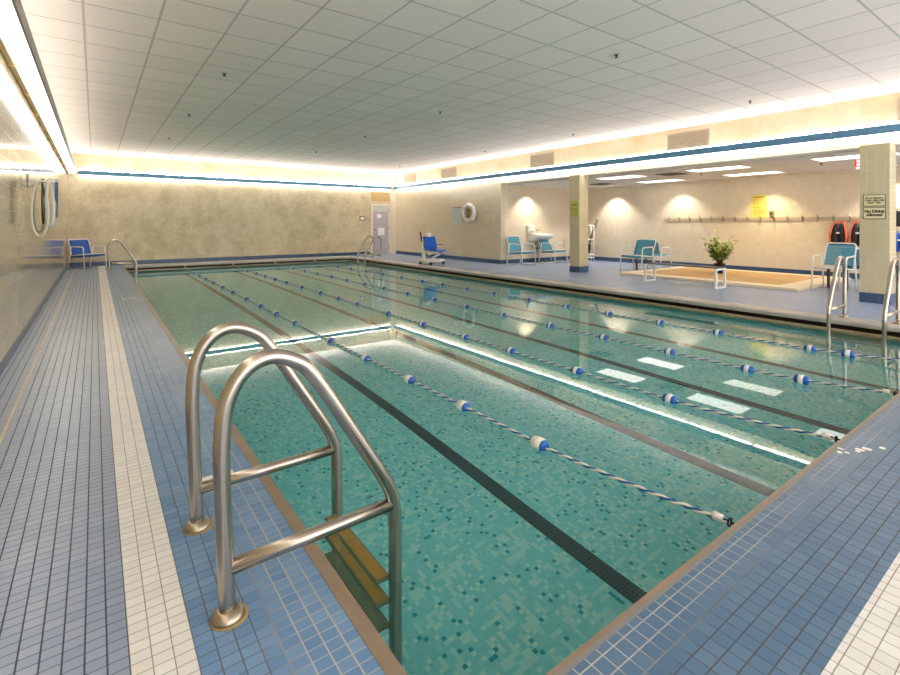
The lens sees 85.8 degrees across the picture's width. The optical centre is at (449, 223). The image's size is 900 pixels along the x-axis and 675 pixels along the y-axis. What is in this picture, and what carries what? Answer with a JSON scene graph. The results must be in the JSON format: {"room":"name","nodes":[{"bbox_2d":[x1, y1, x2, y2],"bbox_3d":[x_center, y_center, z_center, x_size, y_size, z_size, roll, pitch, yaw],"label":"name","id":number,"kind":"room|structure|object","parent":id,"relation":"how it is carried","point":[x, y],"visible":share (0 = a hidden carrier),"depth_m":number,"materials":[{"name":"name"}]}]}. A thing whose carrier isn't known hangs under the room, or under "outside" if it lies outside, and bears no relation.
{"room":"indoor swimming pool","nodes":[
{"label":"indoor swimming pool","id":0,"kind":"room"},
{"bbox_2d":[0,50,67,360],"bbox_3d":[-5.111,-0.398,5.770,0.160,3.305,19.950,0,0,-36],"label":"wall","id":1,"kind":"structure","parent":0,"point":[30,264],"depth_m":5.22,"materials":[{"name":"beige paint"}]},
{"bbox_2d":[0,264,67,375],"bbox_3d":[-5.042,1.185,5.821,0.012,0.100,19.950,0,0,-36],"label":"baseboard","id":2,"kind":"structure","parent":1,"relation":"attached to","point":[9,354],"depth_m":5.35,"materials":[{"name":"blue tile"}]},
{"bbox_2d":[0,0,76,174],"bbox_3d":[-4.976,-1.466,5.906,0.226,0.121,19.610,0,0,-36],"label":"light","id":3,"kind":"object","parent":1,"relation":"attached to","point":[18,48],"visible":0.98,"depth_m":4.54,"materials":[{"name":"grey paint"}]},
{"bbox_2d":[27,173,60,187],"bbox_3d":[-4.792,-0.505,5.724,0.299,0.160,0.100,0,0,-36],"label":"bracket","id":4,"kind":"object","parent":1,"relation":"attached to","point":[28,174],"visible":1,"depth_m":5.67,"materials":[{"name":"white metal"}]},
{"bbox_2d":[33,182,45,232],"bbox_3d":[-4.876,-0.217,5.750,0.128,0.645,0.080,0,0,-36],"label":"hose","id":5,"kind":"object","parent":4,"relation":"hanging from","point":[34,222],"visible":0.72,"depth_m":5.74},
{"bbox_2d":[30,178,49,236],"bbox_3d":[-4.825,-0.193,5.700,0.176,0.696,0.082,0,0,-36],"label":"hose","id":6,"kind":"object","parent":4,"relation":"hanging from","point":[37,181],"visible":1,"depth_m":5.68,"materials":[{"name":"white plastic"}]},
{"bbox_2d":[41,179,44,223],"bbox_3d":[-4.821,-0.268,5.740,0.038,0.541,0.076,0,0,-36],"label":"strap","id":7,"kind":"object","parent":4,"relation":"hanging from","point":[42,186],"visible":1,"depth_m":5.73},
{"bbox_2d":[44,178,55,228],"bbox_3d":[-4.763,-0.247,5.768,0.120,0.605,0.122,0,0,-36],"label":"hose","id":8,"kind":"object","parent":4,"relation":"hanging from","point":[53,220],"visible":0.94,"depth_m":5.75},
{"bbox_2d":[55,179,57,217],"bbox_3d":[-4.716,-0.308,5.805,0.036,0.463,0.078,0,0,-36],"label":"strap","id":9,"kind":"object","parent":4,"relation":"hanging from","point":[56,183],"visible":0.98,"depth_m":5.79,"materials":[{"name":"blue fabric"}]},
{"bbox_2d":[0,266,130,674],"bbox_3d":[-4.760,1.385,6.027,0.710,0.300,19.950,0,0,-36],"label":"floor","id":10,"kind":"structure","parent":0,"point":[63,607],"depth_m":2.13,"materials":[{"name":"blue tile"}]},
{"bbox_2d":[0,270,74,443],"bbox_3d":[-5.436,1.259,6.678,0.015,0.051,16.400,0,0,-36],"label":"floor stripe","id":11,"kind":"object","parent":10,"relation":"on","point":[37,355],"depth_m":3.82,"materials":[{"name":"beige tile"}]},
{"bbox_2d":[68,239,106,268],"bbox_3d":[-10.237,0.829,13.655,0.718,0.817,0.629,0,0,19],"label":"armchair","id":12,"kind":"object","parent":10,"relation":"on","point":[79,248],"visible":1,"depth_m":13.67,"materials":[{"name":"blue fabric"}]},
{"bbox_2d":[98,266,200,674],"bbox_3d":[-5.186,1.385,7.339,0.155,0.300,17.330,0,0,-36],"label":"floor line","id":13,"kind":"structure","parent":0,"point":[160,640],"depth_m":1.87,"materials":[{"name":"white tile"}]},
{"bbox_2d":[68,153,389,262],"bbox_3d":[-6.665,-0.398,17.098,11.050,3.305,0.160,0,0,-36],"label":"wall","id":14,"kind":"structure","parent":0,"point":[154,219],"depth_m":16.04,"materials":[{"name":"beige paint"}]},
{"bbox_2d":[69,252,369,266],"bbox_3d":[-7.073,1.173,16.692,9.568,0.125,0.012,0,0,-36],"label":"baseboard","id":15,"kind":"structure","parent":14,"relation":"attached to","point":[76,264],"depth_m":16.19,"materials":[{"name":"blue tile"}]},
{"bbox_2d":[78,169,390,189],"bbox_3d":[-6.589,-1.496,16.977,10.230,0.173,0.123,0,0,-36],"label":"light","id":16,"kind":"object","parent":14,"relation":"attached to","point":[80,171],"visible":1,"depth_m":16.14,"materials":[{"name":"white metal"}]},
{"bbox_2d":[371,203,389,253],"bbox_3d":[-2.818,0.200,19.749,0.870,2.070,0.115,0,0,-36],"label":"door","id":17,"kind":"structure","parent":14,"relation":"in","point":[380,213],"depth_m":19.77,"materials":[{"name":"grey metal"}]},
{"bbox_2d":[371,191,389,202],"bbox_3d":[-2.840,-1.105,19.779,0.870,0.430,0.039,0,0,-36],"label":"transom panel","id":18,"kind":"object","parent":14,"relation":"attached to","point":[376,196],"visible":1,"depth_m":19.74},
{"bbox_2d":[390,174,395,253],"bbox_3d":[-2.367,-0.407,20.089,0.260,3.285,0.100,0,0,-36],"label":"post","id":19,"kind":"object","parent":14,"relation":"attached to","point":[392,176],"visible":1,"depth_m":20.02,"materials":[{"name":"beige paint"}]},
{"bbox_2d":[21,0,899,174],"bbox_3d":[-0.767,-2.100,9.054,11.050,0.100,20.110,0,0,-36],"label":"ceiling","id":20,"kind":"structure","parent":0,"point":[506,78],"depth_m":6.55,"materials":[{"name":"tile"}]},
{"bbox_2d":[105,254,899,674],"bbox_3d":[0.302,1.385,11.456,13.565,0.300,17.180,0,0,-36],"label":"floor","id":21,"kind":"structure","parent":0,"point":[783,593],"depth_m":1.77,"materials":[{"name":"blue tile"}]},
{"bbox_2d":[107,239,137,273],"bbox_3d":[-8.990,1.345,13.286,0.686,1.865,0.674,0,0,-36],"label":"pool ladder","id":22,"kind":"object","parent":21,"relation":"attached to","point":[134,261],"visible":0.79,"depth_m":13.12,"materials":[{"name":"silver metal"}]},
{"bbox_2d":[182,321,401,631],"bbox_3d":[-0.631,1.345,1.918,0.686,1.865,0.674,0,0,-36],"label":"pool ladder","id":23,"kind":"object","parent":21,"relation":"attached to","point":[230,613],"visible":0.86,"depth_m":1.77,"materials":[{"name":"silver metal"}]},
{"bbox_2d":[357,236,381,263],"bbox_3d":[-2.810,1.345,16.912,0.686,1.865,0.674,0,0,-36],"label":"pool ladder","id":24,"kind":"object","parent":21,"relation":"attached to","point":[372,241],"visible":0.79,"depth_m":16.85,"materials":[{"name":"silver metal"}]},
{"bbox_2d":[419,232,450,264],"bbox_3d":[-0.420,0.732,14.736,0.672,1.001,0.960,0,0,-44],"label":"lift","id":25,"kind":"object","parent":21,"relation":"on","point":[429,242],"visible":1,"depth_m":14.83,"materials":[{"name":"blue plastic"}]},
{"bbox_2d":[506,236,535,265],"bbox_3d":[2.155,0.799,14.717,0.589,0.877,0.718,0,0,-36],"label":"lounge chair","id":26,"kind":"object","parent":21,"relation":"on","point":[514,244],"visible":1,"depth_m":14.84,"materials":[{"name":"teal fabric"}]},
{"bbox_2d":[538,239,567,263],"bbox_3d":[3.251,0.799,15.522,0.589,0.877,0.839,0,0,-36],"label":"lounge chair","id":27,"kind":"object","parent":21,"relation":"on","point":[545,245],"visible":0.78,"depth_m":15.51,"materials":[{"name":"teal fabric"}]},
{"bbox_2d":[588,225,593,260],"bbox_3d":[4.588,0.631,16.235,0.416,1.207,0.336,0,0,-1],"label":"rack","id":28,"kind":"object","parent":21,"relation":"on","point":[591,254],"visible":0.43,"depth_m":16.08,"materials":[{"name":"white plastic"}]},
{"bbox_2d":[588,218,598,242],"bbox_3d":[4.808,0.226,16.218,0.402,0.851,0.096,0,0,-18],"label":"noodle","id":29,"kind":"object","parent":28,"relation":"in","point":[597,219],"visible":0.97,"depth_m":16.20,"materials":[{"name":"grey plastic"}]},
{"bbox_2d":[349,255,891,322],"bbox_3d":[1.013,1.284,12.219,0.015,0.102,16.790,0,0,-36],"label":"floor line","id":30,"kind":"structure","parent":21,"relation":"attached to","point":[349,255],"depth_m":8.13,"materials":[{"name":"white tile"}]},
{"bbox_2d":[620,239,655,269],"bbox_3d":[5.020,0.819,12.881,0.759,0.837,0.649,0,0,-36],"label":"lounge chair","id":31,"kind":"object","parent":21,"relation":"on","point":[643,248],"visible":0.94,"depth_m":12.94,"materials":[{"name":"teal fabric"}]},
{"bbox_2d":[652,241,671,267],"bbox_3d":[5.644,0.839,13.265,0.638,0.797,0.569,0,0,-36],"label":"lounge chair","id":32,"kind":"object","parent":21,"relation":"on","point":[658,253],"visible":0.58,"depth_m":13.01,"materials":[{"name":"teal fabric"}]},
{"bbox_2d":[644,262,725,288],"bbox_3d":[4.755,1.033,9.885,0.400,0.404,1.510,0,0,-36],"label":"bench","id":33,"kind":"object","parent":21,"relation":"on","point":[716,268],"visible":1,"depth_m":9.70,"materials":[{"name":"plastic"}]},
{"bbox_2d":[700,230,737,272],"bbox_3d":[6.512,0.655,11.611,0.743,1.050,0.894,0,0,-17],"label":"potted plant","id":34,"kind":"object","parent":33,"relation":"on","point":[718,253],"visible":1,"depth_m":11.58,"materials":[{"name":"green plant"}]},
{"bbox_2d":[620,266,850,291],"bbox_3d":[6.458,1.205,11.208,3.030,0.060,3.720,0,0,-36],"label":"platform","id":35,"kind":"object","parent":21,"relation":"on","point":[745,278],"visible":0.79,"depth_m":10.68,"materials":[{"name":"beige stone"}]},
{"bbox_2d":[811,242,857,289],"bbox_3d":[7.293,0.799,9.173,0.779,0.877,0.539,0,0,-36],"label":"lounge chair","id":36,"kind":"object","parent":21,"relation":"on","point":[829,248],"visible":0.83,"depth_m":9.32,"materials":[{"name":"teal fabric"}]},
{"bbox_2d":[838,247,858,286],"bbox_3d":[7.974,0.839,9.393,0.619,0.797,0.569,0,0,-36],"label":"lounge chair","id":37,"kind":"object","parent":21,"relation":"on","point":[857,252],"visible":0.23,"depth_m":9.39,"materials":[{"name":"teal fabric"}]},
{"bbox_2d":[836,446,885,453],"bbox_3d":[2.239,1.234,2.657,0.316,0.002,0.076,0,0,-12],"label":"depth marker","id":38,"kind":"object","parent":21,"relation":"on","point":[880,447],"visible":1,"depth_m":2.65,"materials":[{"name":"white tile"}]},
{"bbox_2d":[826,256,899,341],"bbox_3d":[5.159,1.345,6.044,0.686,1.865,0.640,0,0,-36],"label":"pool ladder","id":39,"kind":"object","parent":21,"relation":"attached to","point":[894,263],"visible":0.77,"depth_m":6.01,"materials":[{"name":"silver metal"}]},
{"bbox_2d":[505,184,569,259],"bbox_3d":[3.143,-0.035,16.193,3.700,2.580,0.160,0,0,-36],"label":"wall","id":40,"kind":"structure","parent":0,"point":[546,208],"depth_m":15.90,"materials":[{"name":"beige paint"}]},
{"bbox_2d":[526,225,534,231],"bbox_3d":[2.598,0.155,15.618,0.320,0.220,0.121,0,0,-36],"label":"dispenser","id":41,"kind":"object","parent":40,"relation":"attached to","point":[529,228],"visible":1,"depth_m":15.54,"materials":[{"name":"white plastic"}]},
{"bbox_2d":[501,256,569,263],"bbox_3d":[3.065,1.173,16.029,3.700,0.125,0.012,0,0,-36],"label":"baseboard","id":42,"kind":"structure","parent":40,"relation":"attached to","point":[560,257],"depth_m":15.77,"materials":[{"name":"blue tile"}]},
{"bbox_2d":[528,229,553,248],"bbox_3d":[2.934,0.491,15.649,0.720,0.628,0.470,0,0,-36],"label":"sink","id":43,"kind":"object","parent":40,"relation":"attached to","point":[536,236],"visible":0.92,"depth_m":15.55,"materials":[{"name":"white ceramic"}]},
{"bbox_2d":[528,233,553,240],"bbox_3d":[2.934,0.420,15.649,0.720,0.230,0.470,0,0,-36],"label":"basin","id":44,"kind":"object","parent":43,"relation":"in","point":[531,236],"depth_m":15.52,"materials":[{"name":"white ceramic"}]},
{"bbox_2d":[569,175,587,272],"bbox_3d":[3.334,-0.009,12.526,0.358,2.488,0.328,0,0,-36],"label":"pillar","id":45,"kind":"structure","parent":0,"point":[578,184],"depth_m":12.39,"materials":[{"name":"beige tile"}]},
{"bbox_2d":[570,201,577,216],"bbox_3d":[3.189,-0.385,12.420,0.008,0.400,0.250,0,0,-36],"label":"wall sign","id":46,"kind":"object","parent":45,"relation":"attached to","point":[573,204],"visible":1,"depth_m":12.43,"materials":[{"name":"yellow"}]},
{"bbox_2d":[396,92,899,259],"bbox_3d":[3.728,-0.398,12.250,0.300,3.305,19.950,0,0,-36],"label":"wall","id":47,"kind":"structure","parent":0,"point":[882,109],"depth_m":12.73,"materials":[{"name":"beige paint"}]},
{"bbox_2d":[404,173,416,183],"bbox_3d":[-1.588,-1.815,19.233,0.014,0.360,0.950,0,0,-36],"label":"air vent","id":48,"kind":"object","parent":47,"relation":"in","point":[408,178],"visible":1,"depth_m":19.20,"materials":[{"name":"beige metal"}]},
{"bbox_2d":[396,251,500,263],"bbox_3d":[-0.359,1.173,17.560,0.012,0.125,6.530,0,0,-36],"label":"baseboard","id":49,"kind":"structure","parent":47,"relation":"attached to","point":[397,252],"depth_m":16.75,"materials":[{"name":"blue tile"}]},
{"bbox_2d":[441,167,456,178],"bbox_3d":[-0.051,-1.805,17.137,0.014,0.360,0.920,0,0,-36],"label":"air vent","id":50,"kind":"object","parent":47,"relation":"in","point":[451,172],"visible":1,"depth_m":17.10,"materials":[{"name":"beige metal"}]},
{"bbox_2d":[453,207,460,223],"bbox_3d":[0.242,-0.295,16.744,0.007,0.600,0.500,0,0,-36],"label":"poster","id":51,"kind":"object","parent":47,"relation":"attached to","point":[456,210],"visible":1,"depth_m":16.74,"materials":[{"name":"white paper"}]},
{"bbox_2d":[462,203,475,222],"bbox_3d":[0.626,-0.365,16.083,0.196,0.660,0.660,0,0,-36],"label":"life ring","id":52,"kind":"object","parent":47,"relation":"hanging from","point":[465,215],"visible":1,"depth_m":16.04,"materials":[{"name":"white plastic"}]},
{"bbox_2d":[530,152,553,168],"bbox_3d":[2.574,-1.785,13.556,0.014,0.380,0.900,0,0,-36],"label":"air vent","id":53,"kind":"object","parent":47,"relation":"in","point":[543,159],"visible":1,"depth_m":13.54,"materials":[{"name":"beige metal"}]},
{"bbox_2d":[394,122,899,189],"bbox_3d":[3.532,-1.496,12.156,0.123,0.173,19.630,0,0,-36],"label":"wall trim stripe","id":54,"kind":"object","parent":47,"relation":"attached to","point":[890,128],"visible":1,"depth_m":9.88,"materials":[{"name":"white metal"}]},
{"bbox_2d":[667,128,709,150],"bbox_3d":[5.016,-1.765,10.226,0.014,0.380,0.900,0,0,-36],"label":"air vent","id":55,"kind":"object","parent":47,"relation":"in","point":[701,137],"visible":1,"depth_m":10.20,"materials":[{"name":"beige metal"}]},
{"bbox_2d":[501,143,899,183],"bbox_3d":[5.658,-1.258,9.617,0.322,0.015,13.420,0,0,-36],"label":"trim","id":56,"kind":"structure","parent":47,"relation":"attached to","point":[896,144],"depth_m":9.84,"materials":[{"name":"white paint"}]},
{"bbox_2d":[897,98,899,121],"bbox_3d":[7.240,-1.765,7.193,0.014,0.380,0.900,0,0,-36],"label":"air vent","id":57,"kind":"object","parent":47,"relation":"in","point":[898,99],"visible":0.99,"depth_m":7.54,"materials":[{"name":"beige metal"}]},
{"bbox_2d":[508,146,899,188],"bbox_3d":[7.215,-1.275,10.759,3.560,0.100,13.420,0,0,-36],"label":"ceiling","id":58,"kind":"structure","parent":0,"point":[793,164],"depth_m":11.09,"materials":[{"name":"tile"}]},
{"bbox_2d":[588,183,610,184],"bbox_3d":[4.641,-1.212,14.811,0.580,0.023,0.580,0,0,-36],"label":"ceiling vent","id":59,"kind":"object","parent":58,"relation":"in","point":[597,183],"visible":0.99,"depth_m":14.74,"materials":[{"name":"grey metal"}]},
{"bbox_2d":[594,175,647,179],"bbox_3d":[4.474,-1.220,12.704,0.600,0.007,1.200,0,0,-36],"label":"recessed light","id":60,"kind":"object","parent":58,"relation":"in","point":[627,176],"visible":1,"depth_m":12.70,"materials":[{"name":"white plastic"}]},
{"bbox_2d":[638,179,683,182],"bbox_3d":[5.990,-1.220,13.816,0.600,0.007,1.200,0,0,-36],"label":"recessed light","id":61,"kind":"object","parent":58,"relation":"in","point":[667,180],"visible":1,"depth_m":13.88,"materials":[{"name":"white plastic"}]},
{"bbox_2d":[654,172,685,175],"bbox_3d":[5.439,-1.212,11.862,0.580,0.023,0.580,0,0,-36],"label":"ceiling vent","id":62,"kind":"object","parent":58,"relation":"in","point":[676,173],"visible":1,"depth_m":11.79,"materials":[{"name":"metal"}]},
{"bbox_2d":[684,165,751,171],"bbox_3d":[5.922,-1.220,10.729,0.600,0.007,1.200,0,0,-36],"label":"recessed light","id":63,"kind":"object","parent":58,"relation":"in","point":[736,166],"visible":1,"depth_m":10.64,"materials":[{"name":"white plastic"}]},
{"bbox_2d":[723,171,785,176],"bbox_3d":[7.358,-1.220,11.781,0.600,0.007,1.200,0,0,-36],"label":"recessed light","id":64,"kind":"object","parent":58,"relation":"in","point":[765,172],"visible":1,"depth_m":11.69,"materials":[{"name":"white plastic"}]},
{"bbox_2d":[810,152,899,161],"bbox_3d":[7.342,-1.220,8.793,0.600,0.007,1.200,0,0,-36],"label":"recessed light","id":65,"kind":"object","parent":58,"relation":"in","point":[897,153],"visible":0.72,"depth_m":9.01,"materials":[{"name":"white plastic"}]},
{"bbox_2d":[855,158,858,168],"bbox_3d":[7.580,-1.115,8.769,0.065,0.220,0.382,0,0,-36],"label":"exit sign","id":66,"kind":"object","parent":58,"relation":"attached to","point":[856,159],"visible":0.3,"depth_m":8.87,"materials":[{"name":"white plastic"}]},
{"bbox_2d":[588,166,899,273],"bbox_3d":[8.586,-0.035,11.764,0.160,2.580,13.420,0,0,-36],"label":"wall","id":67,"kind":"structure","parent":0,"point":[626,214],"depth_m":13.00,"materials":[{"name":"beige paint"}]},
{"bbox_2d":[588,256,858,278],"bbox_3d":[8.520,1.173,11.708,0.012,0.125,13.408,0,0,-36],"label":"baseboard","id":68,"kind":"structure","parent":67,"relation":"attached to","point":[779,270],"depth_m":12.67,"materials":[{"name":"blue tile"}]},
{"bbox_2d":[751,195,766,217],"bbox_3d":[7.956,-0.455,12.480,0.007,0.580,0.380,0,0,-36],"label":"wall sign","id":69,"kind":"object","parent":67,"relation":"attached to","point":[758,202],"visible":1,"depth_m":12.48,"materials":[{"name":"yellow paper"}]},
{"bbox_2d":[753,199,764,212],"bbox_3d":[7.959,-0.444,12.472,0.001,0.385,0.277,0,0,-36],"label":"print","id":70,"kind":"object","parent":69,"relation":"attached to","point":[758,204],"depth_m":12.47},
{"bbox_2d":[664,214,858,221],"bbox_3d":[8.394,-0.137,11.809,0.093,0.176,6.720,0,0,-36],"label":"hook rail","id":71,"kind":"object","parent":67,"relation":"attached to","point":[833,218],"visible":0.91,"depth_m":12.31,"materials":[{"name":"brown wood"}]},
{"bbox_2d":[829,221,847,244],"bbox_3d":[8.853,0.211,11.030,0.159,0.583,0.360,0,0,-36],"label":"life vest","id":72,"kind":"object","parent":71,"relation":"hanging from","point":[838,234],"visible":0.96,"depth_m":11.01,"materials":[{"name":"black fabric"}]},
{"bbox_2d":[849,221,858,245],"bbox_3d":[9.060,0.211,10.748,0.158,0.583,0.320,0,0,-36],"label":"life vest","id":73,"kind":"object","parent":71,"relation":"hanging from","point":[854,232],"visible":0.48,"depth_m":10.76,"materials":[{"name":"black fabric"}]},
{"bbox_2d":[896,208,899,226],"bbox_3d":[9.460,-0.143,10.235,0.093,0.398,0.202,0,0,-36],"label":"pouch","id":74,"kind":"object","parent":71,"relation":"hanging from","point":[897,211],"visible":0.5,"depth_m":10.20,"materials":[{"name":"black fabric"}]},
{"bbox_2d":[896,230,899,251],"bbox_3d":[9.468,0.352,10.191,0.160,0.485,0.460,0,0,-36],"label":"life vest","id":75,"kind":"object","parent":67,"relation":"hanging from","point":[897,234],"visible":0.44,"depth_m":10.19,"materials":[{"name":"blue fabric"}]},
{"bbox_2d":[821,552,899,674],"bbox_3d":[3.490,1.385,3.049,8.765,0.300,0.150,0,0,-36],"label":"floor line","id":76,"kind":"structure","parent":0,"point":[871,646],"depth_m":1.44,"materials":[{"name":"white tile"}]},
{"bbox_2d":[859,142,895,303],"bbox_3d":[6.789,-0.009,7.687,0.368,2.488,0.378,0,0,-36],"label":"pillar","id":77,"kind":"structure","parent":0,"point":[877,162],"depth_m":7.57,"materials":[{"name":"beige tile"}]},
{"bbox_2d":[863,207,885,218],"bbox_3d":[6.640,-0.170,7.578,0.007,0.185,0.275,0,0,-36],"label":"wall sign","id":78,"kind":"object","parent":77,"relation":"attached to","point":[868,212],"visible":1,"depth_m":7.58,"materials":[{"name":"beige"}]},
{"bbox_2d":[863,194,885,206],"bbox_3d":[6.640,-0.370,7.578,0.007,0.185,0.275,0,0,-36],"label":"wall sign","id":79,"kind":"object","parent":77,"relation":"attached to","point":[875,199],"visible":1,"depth_m":7.57,"materials":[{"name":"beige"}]},
{"bbox_3d":[-1.884,2.435,9.664,7.310,2.200,16.285,0,0,-36],"label":"basin","id":80,"kind":"object","parent":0,"visible":0},
{"bbox_2d":[124,256,348,268],"bbox_3d":[-6.697,1.385,16.244,7.030,0.300,0.280,0,0,-36],"label":"coping","id":81,"kind":"object","parent":80,"relation":"on","point":[345,257],"visible":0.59,"depth_m":15.86},
{"bbox_2d":[123,267,407,674],"bbox_3d":[-4.714,1.284,7.555,0.048,0.102,16.040,0,0,-36],"label":"coping","id":82,"kind":"object","parent":80,"relation":"on","point":[377,646],"visible":0.44,"depth_m":1.76},
{"bbox_2d":[126,258,899,336],"bbox_3d":[-1.861,1.416,9.814,7.225,0.238,16.200,0,0,-36],"label":"channel","id":83,"kind":"object","parent":80,"relation":"in","point":[895,334],"depth_m":8.89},
{"bbox_2d":[127,260,899,339],"bbox_3d":[-1.878,1.444,9.706,7.070,0.182,16.045,0,0,-36],"label":"gutter lip","id":84,"kind":"structure","parent":80,"relation":"attached to","point":[709,311],"depth_m":8.47,"materials":[{"name":"beige tile"}]},
{"bbox_2d":[128,261,899,674],"bbox_3d":[-1.884,2.505,9.664,7.050,2.260,16.025,0,0,-36],"label":"pool water","id":85,"kind":"object","parent":80,"relation":"in","point":[516,554],"visible":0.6,"depth_m":3.24,"materials":[{"name":"teal liquid"}]},
{"bbox_2d":[184,265,734,526],"bbox_3d":[-3.477,1.342,8.496,0.089,0.134,16.045,0,0,-36],"label":"lane rope","id":86,"kind":"object","parent":85,"relation":"on","point":[537,442],"visible":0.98,"depth_m":3.02,"materials":[{"name":"blue plastic"}]},
{"bbox_2d":[232,263,839,441],"bbox_3d":[-2.364,1.342,9.312,0.090,0.134,16.045,0,0,-36],"label":"lane rope","id":87,"kind":"object","parent":85,"relation":"on","point":[669,398],"visible":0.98,"depth_m":4.20,"materials":[{"name":"blue plastic"}]},
{"bbox_2d":[274,261,897,395],"bbox_3d":[-1.291,1.342,10.098,0.090,0.134,16.045,0,0,-36],"label":"lane rope","id":88,"kind":"object","parent":85,"relation":"on","point":[798,378],"visible":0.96,"depth_m":5.09,"materials":[{"name":"blue plastic"}]},
{"bbox_2d":[313,260,899,360],"bbox_3d":[-0.186,1.342,10.909,0.090,0.134,16.045,0,0,-36],"label":"lane rope","id":89,"kind":"object","parent":85,"relation":"on","point":[846,353],"visible":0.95,"depth_m":6.34,"materials":[{"name":"blue plastic"}]},
{"bbox_2d":[347,256,899,332],"bbox_3d":[1.013,1.385,11.940,0.315,0.300,16.340,0,0,-36],"label":"coping","id":90,"kind":"object","parent":80,"relation":"on","point":[854,322],"visible":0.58,"depth_m":7.92},
{"bbox_2d":[545,392,899,674],"bbox_3d":[2.855,1.284,3.217,7.030,0.102,0.017,0,0,-36],"label":"coping","id":91,"kind":"object","parent":80,"relation":"on","point":[621,617],"visible":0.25,"depth_m":1.75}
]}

